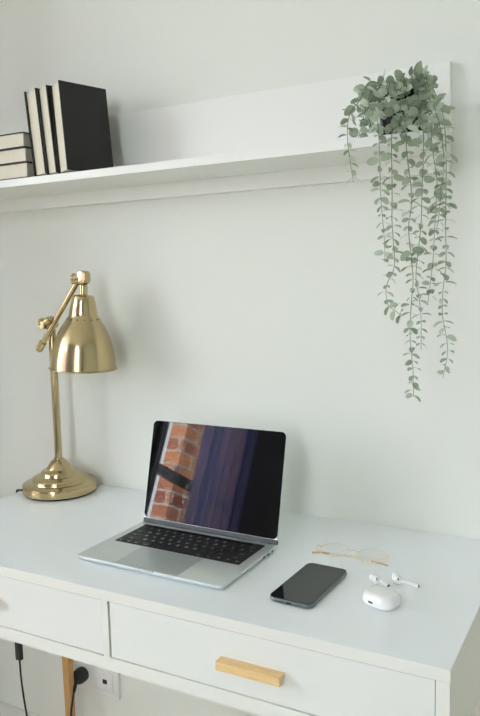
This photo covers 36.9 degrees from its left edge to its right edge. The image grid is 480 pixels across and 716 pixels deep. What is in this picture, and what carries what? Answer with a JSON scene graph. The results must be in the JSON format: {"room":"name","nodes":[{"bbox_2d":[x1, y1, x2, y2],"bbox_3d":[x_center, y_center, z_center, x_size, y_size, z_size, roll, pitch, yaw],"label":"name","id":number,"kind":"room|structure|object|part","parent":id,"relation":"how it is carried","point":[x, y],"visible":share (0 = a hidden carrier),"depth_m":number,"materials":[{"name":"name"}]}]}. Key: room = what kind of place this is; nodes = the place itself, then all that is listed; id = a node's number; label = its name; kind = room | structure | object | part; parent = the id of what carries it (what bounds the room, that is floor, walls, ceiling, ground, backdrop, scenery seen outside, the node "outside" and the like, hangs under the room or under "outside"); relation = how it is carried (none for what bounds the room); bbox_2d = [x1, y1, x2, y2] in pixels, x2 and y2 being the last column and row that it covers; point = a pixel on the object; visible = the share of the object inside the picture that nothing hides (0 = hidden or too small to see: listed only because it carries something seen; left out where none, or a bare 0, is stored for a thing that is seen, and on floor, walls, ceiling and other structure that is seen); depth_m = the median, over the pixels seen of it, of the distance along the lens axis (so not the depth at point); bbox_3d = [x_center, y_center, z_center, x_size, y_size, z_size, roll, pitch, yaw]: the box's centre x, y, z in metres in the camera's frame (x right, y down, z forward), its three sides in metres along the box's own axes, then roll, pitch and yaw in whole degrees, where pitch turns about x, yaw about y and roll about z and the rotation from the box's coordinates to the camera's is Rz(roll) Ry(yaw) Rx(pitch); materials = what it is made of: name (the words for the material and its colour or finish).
{"room":"home office","nodes":[
{"label":"home office","id":0,"kind":"room"},
{"bbox_2d":[0,0,479,715],"bbox_3d":[-0.198,-0.285,1.723,5.150,2.700,0.150,2,7,28],"label":"wall","id":1,"kind":"structure","parent":0,"point":[257,309],"depth_m":1.53,"materials":[{"name":"white paint"}]},
{"bbox_2d":[0,701,41,715],"bbox_3d":[-0.205,1.030,1.796,4.850,0.070,0.014,2,7,28],"label":"trim","id":2,"kind":"structure","parent":1,"relation":"attached to","point":[6,709],"depth_m":2.02,"materials":[{"name":"white"}]},
{"bbox_2d":[70,665,89,715],"bbox_3d":[-0.443,0.934,1.861,0.080,0.259,0.083,2,7,28],"label":"plug","id":3,"kind":"object","parent":1,"relation":"attached to","point":[81,674],"visible":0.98,"depth_m":1.85,"materials":[{"name":"black plastic"}]},
{"bbox_2d":[73,660,120,699],"bbox_3d":[-0.378,0.827,1.866,0.163,0.084,0.011,2,7,28],"label":"wall socket","id":4,"kind":"object","parent":1,"relation":"attached to","point":[101,681],"visible":0.67,"depth_m":1.85,"materials":[{"name":"white plastic"}]},
{"bbox_2d":[97,670,112,692],"bbox_3d":[-0.346,0.829,1.844,0.050,0.050,0.002,2,7,28],"label":"outlet","id":5,"kind":"object","parent":4,"relation":"attached to","point":[104,677],"depth_m":1.84,"materials":[{"name":"white plastic"}]},
{"bbox_2d":[0,61,451,212],"bbox_3d":[-0.311,-0.446,1.574,1.482,0.193,0.181,2,7,28],"label":"wall shelf","id":6,"kind":"object","parent":1,"relation":"attached to","point":[286,137],"visible":0.78,"depth_m":1.46,"materials":[{"name":"white paint"}]},
{"bbox_2d":[0,162,34,180],"bbox_3d":[-0.517,-0.419,1.666,0.200,0.034,0.135,2,7,28],"label":"book","id":7,"kind":"object","parent":6,"relation":"on","point":[21,169],"visible":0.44,"depth_m":1.58,"materials":[{"name":"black paper"}]},
{"bbox_2d":[0,147,32,164],"bbox_3d":[-0.520,-0.452,1.665,0.200,0.032,0.135,2,7,28],"label":"book","id":8,"kind":"object","parent":7,"relation":"on","point":[22,154],"visible":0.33,"depth_m":1.58,"materials":[{"name":"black paper"}]},
{"bbox_2d":[0,132,30,149],"bbox_3d":[-0.524,-0.483,1.662,0.200,0.032,0.135,2,7,28],"label":"book","id":9,"kind":"object","parent":8,"relation":"on","point":[19,139],"visible":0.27,"depth_m":1.57,"materials":[{"name":"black paper"}]},
{"bbox_2d":[24,88,46,175],"bbox_3d":[-0.403,-0.489,1.597,0.052,0.182,0.140,2,7,30],"label":"book","id":10,"kind":"object","parent":6,"relation":"on","point":[31,99],"visible":0.3,"depth_m":1.54,"materials":[{"name":"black paper"}]},
{"bbox_2d":[36,85,57,174],"bbox_3d":[-0.372,-0.488,1.577,0.048,0.184,0.135,3,8,33],"label":"book","id":11,"kind":"object","parent":6,"relation":"on","point":[44,101],"visible":0.27,"depth_m":1.53,"materials":[{"name":"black paper"}]},
{"bbox_2d":[49,80,112,173],"bbox_3d":[-0.338,-0.487,1.543,0.116,0.187,0.056,-8,9,-44],"label":"book","id":12,"kind":"object","parent":6,"relation":"on","point":[80,118],"visible":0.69,"depth_m":1.52,"materials":[{"name":"black paper"}]},
{"bbox_2d":[338,61,457,400],"bbox_3d":[0.283,-0.210,1.210,0.199,0.547,0.156,4,8,39],"label":"potted plant","id":13,"kind":"object","parent":6,"relation":"on","point":[402,106],"visible":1,"depth_m":1.16,"materials":[{"name":"green plant"}]},
{"bbox_3d":[0.223,-0.380,1.212,0.092,0.169,0.011,-4,7,-19],"label":"trailing stem","id":14,"kind":"part","parent":13,"relation":"part of","materials":[{"name":"green plant"}]},
{"bbox_3d":[0.246,-0.313,1.204,0.016,0.303,0.075,2,7,28],"label":"trailing stem","id":15,"kind":"part","parent":13,"relation":"part of","materials":[{"name":"green plant"}]},
{"bbox_3d":[0.266,-0.268,1.196,0.028,0.392,0.079,2,7,28],"label":"trailing stem","id":16,"kind":"part","parent":13,"relation":"part of","materials":[{"name":"green plant"}]},
{"bbox_3d":[0.278,-0.417,1.234,0.085,0.087,0.085,2,7,28],"label":"pot","id":17,"kind":"part","parent":13,"relation":"part of","materials":[{"name":"black"}]},
{"bbox_3d":[0.273,-0.202,1.193,0.012,0.523,0.099,-1,6,3],"label":"trailing stem","id":18,"kind":"part","parent":13,"relation":"part of","materials":[{"name":"green plant"}]},
{"bbox_3d":[0.287,-0.240,1.192,0.012,0.448,0.091,-1,6,0],"label":"trailing stem","id":19,"kind":"part","parent":13,"relation":"part of","materials":[{"name":"green plant"}]},
{"bbox_3d":[0.295,-0.279,1.187,0.011,0.369,0.095,-3,7,-16],"label":"trailing stem","id":20,"kind":"part","parent":13,"relation":"part of","materials":[{"name":"green plant"}]},
{"bbox_3d":[0.299,-0.332,1.167,0.010,0.259,0.125,-3,6,-10],"label":"trailing stem","id":21,"kind":"part","parent":13,"relation":"part of","materials":[{"name":"green plant"}]},
{"bbox_3d":[0.307,-0.217,1.185,0.007,0.491,0.117,-3,7,-18],"label":"trailing stem","id":22,"kind":"part","parent":13,"relation":"part of","materials":[{"name":"green plant"}]},
{"bbox_3d":[-0.959,1.288,0.413,5.150,0.100,3.500,2,7,28],"label":"floor","id":23,"kind":"structure","parent":0,"visible":0},
{"bbox_2d":[0,484,479,715],"bbox_3d":[-0.099,0.727,1.422,1.106,0.750,0.500,2,7,28],"label":"desk","id":24,"kind":"object","parent":23,"relation":"on","point":[235,646],"visible":0.83,"depth_m":1.15,"materials":[{"name":"white paint"}]},
{"bbox_3d":[-0.452,0.437,1.321,0.520,0.095,0.016,2,7,28],"label":"drawer","id":25,"kind":"part","parent":24,"relation":"part of","materials":[{"name":"white paint"}]},
{"bbox_2d":[15,271,117,715],"bbox_3d":[-0.405,0.435,1.734,0.306,1.277,0.189,2,7,28],"label":"desk lamp","id":26,"kind":"object","parent":24,"relation":"on","point":[82,344],"depth_m":1.62,"materials":[{"name":"gold metal"}]},
{"bbox_2d":[15,642,22,660],"bbox_3d":[-0.548,0.708,1.782,0.018,0.080,0.013,2,7,28],"label":"switch","id":27,"kind":"object","parent":26,"relation":"attached to","point":[18,647],"depth_m":1.78,"materials":[{"name":"black plastic"}]},
{"bbox_3d":[-0.475,0.692,1.790,0.166,0.758,0.018,-2,6,-8],"label":"lamp cord","id":28,"kind":"part","parent":26,"relation":"part of","materials":[{"name":"black plastic"}]},
{"bbox_3d":[-0.467,-0.028,1.690,0.028,0.030,0.018,2,7,28],"label":"arm knob","id":29,"kind":"part","parent":26,"relation":"part of","materials":[{"name":"gold metal"}]},
{"bbox_3d":[-0.412,-0.105,1.650,0.128,0.153,0.012,2,7,28],"label":"arm","id":30,"kind":"part","parent":26,"relation":"part of","materials":[{"name":"gold metal"}]},
{"bbox_3d":[-0.358,-0.069,1.626,0.154,0.195,0.154,2,7,28],"label":"lamp shade","id":31,"kind":"part","parent":26,"relation":"part of","materials":[{"name":"gold metal"}]},
{"bbox_3d":[-0.438,0.760,1.828,0.021,0.612,0.018,2,7,28],"label":"leg","id":32,"kind":"part","parent":24,"relation":"part of","materials":[{"name":"brown wood"}]},
{"bbox_3d":[-0.133,0.487,1.343,1.068,0.022,0.350,2,7,28],"label":"rail","id":33,"kind":"part","parent":24,"relation":"part of","materials":[{"name":"white wood"}]},
{"bbox_2d":[78,420,286,589],"bbox_3d":[-0.104,0.253,1.327,0.309,0.213,0.255,2,7,29],"label":"laptop","id":34,"kind":"object","parent":24,"relation":"on","point":[212,512],"visible":1,"depth_m":1.38,"materials":[{"name":"silver metal"}]},
{"bbox_3d":[-0.054,0.237,1.413,0.305,0.202,0.054,2,7,29],"label":"lid","id":35,"kind":"part","parent":34,"relation":"part of","materials":[{"name":"black glass"}]},
{"bbox_3d":[0.014,0.457,1.051,0.104,0.014,0.018,2,7,28],"label":"handle","id":36,"kind":"part","parent":24,"relation":"part of","materials":[{"name":"brown wood"}]},
{"bbox_3d":[0.024,0.453,1.065,0.528,0.095,0.016,2,7,28],"label":"drawer","id":37,"kind":"part","parent":24,"relation":"part of","materials":[{"name":"white paint"}]},
{"bbox_2d":[270,563,346,608],"bbox_3d":[0.113,0.368,1.169,0.076,0.008,0.152,2,7,30],"label":"smartphone","id":38,"kind":"object","parent":24,"relation":"on","point":[312,582],"visible":1,"depth_m":1.16,"materials":[{"name":"grey glass"}]},
{"bbox_2d":[312,543,388,566],"bbox_3d":[0.202,0.349,1.295,0.143,0.014,0.051,2,7,27],"label":"glasses","id":39,"kind":"object","parent":24,"relation":"on","point":[322,552],"visible":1,"depth_m":1.29,"materials":[{"name":"gold metal"}]},
{"bbox_2d":[369,573,389,586],"bbox_3d":[0.226,0.361,1.170,0.014,0.016,0.037,-6,8,-36],"label":"earbud","id":40,"kind":"object","parent":24,"relation":"on","point":[376,579],"visible":1,"depth_m":1.17,"materials":[{"name":"white plastic"}]},
{"bbox_3d":[0.233,0.363,1.166,0.021,0.010,0.007,4,8,41],"label":"stem","id":41,"kind":"part","parent":40,"relation":"part of","materials":[{"name":"white plastic"}]},
{"bbox_2d":[362,585,401,610],"bbox_3d":[0.216,0.367,1.101,0.046,0.021,0.056,-7,8,-41],"label":"case","id":42,"kind":"object","parent":24,"relation":"on","point":[380,597],"visible":1,"depth_m":1.09,"materials":[{"name":"white plastic"}]},
{"bbox_3d":[0.229,0.365,1.111,0.013,0.021,0.055,-7,8,-41],"label":"lid","id":43,"kind":"part","parent":42,"relation":"part of","materials":[{"name":"white plastic"}]},
{"bbox_2d":[392,572,419,587],"bbox_3d":[0.268,0.359,1.165,0.046,0.019,0.015,2,7,28],"label":"earbud","id":44,"kind":"object","parent":24,"relation":"on","point":[397,579],"visible":1,"depth_m":1.17,"materials":[{"name":"white plastic"}]},
{"bbox_3d":[0.273,0.363,1.161,0.032,0.010,0.007,2,7,32],"label":"stem","id":45,"kind":"part","parent":44,"relation":"part of","materials":[{"name":"white plastic"}]},
{"bbox_3d":[0.375,0.453,1.138,0.018,0.130,0.480,2,7,28],"label":"panel","id":46,"kind":"part","parent":24,"relation":"part of","materials":[{"name":"white wood"}]}
]}

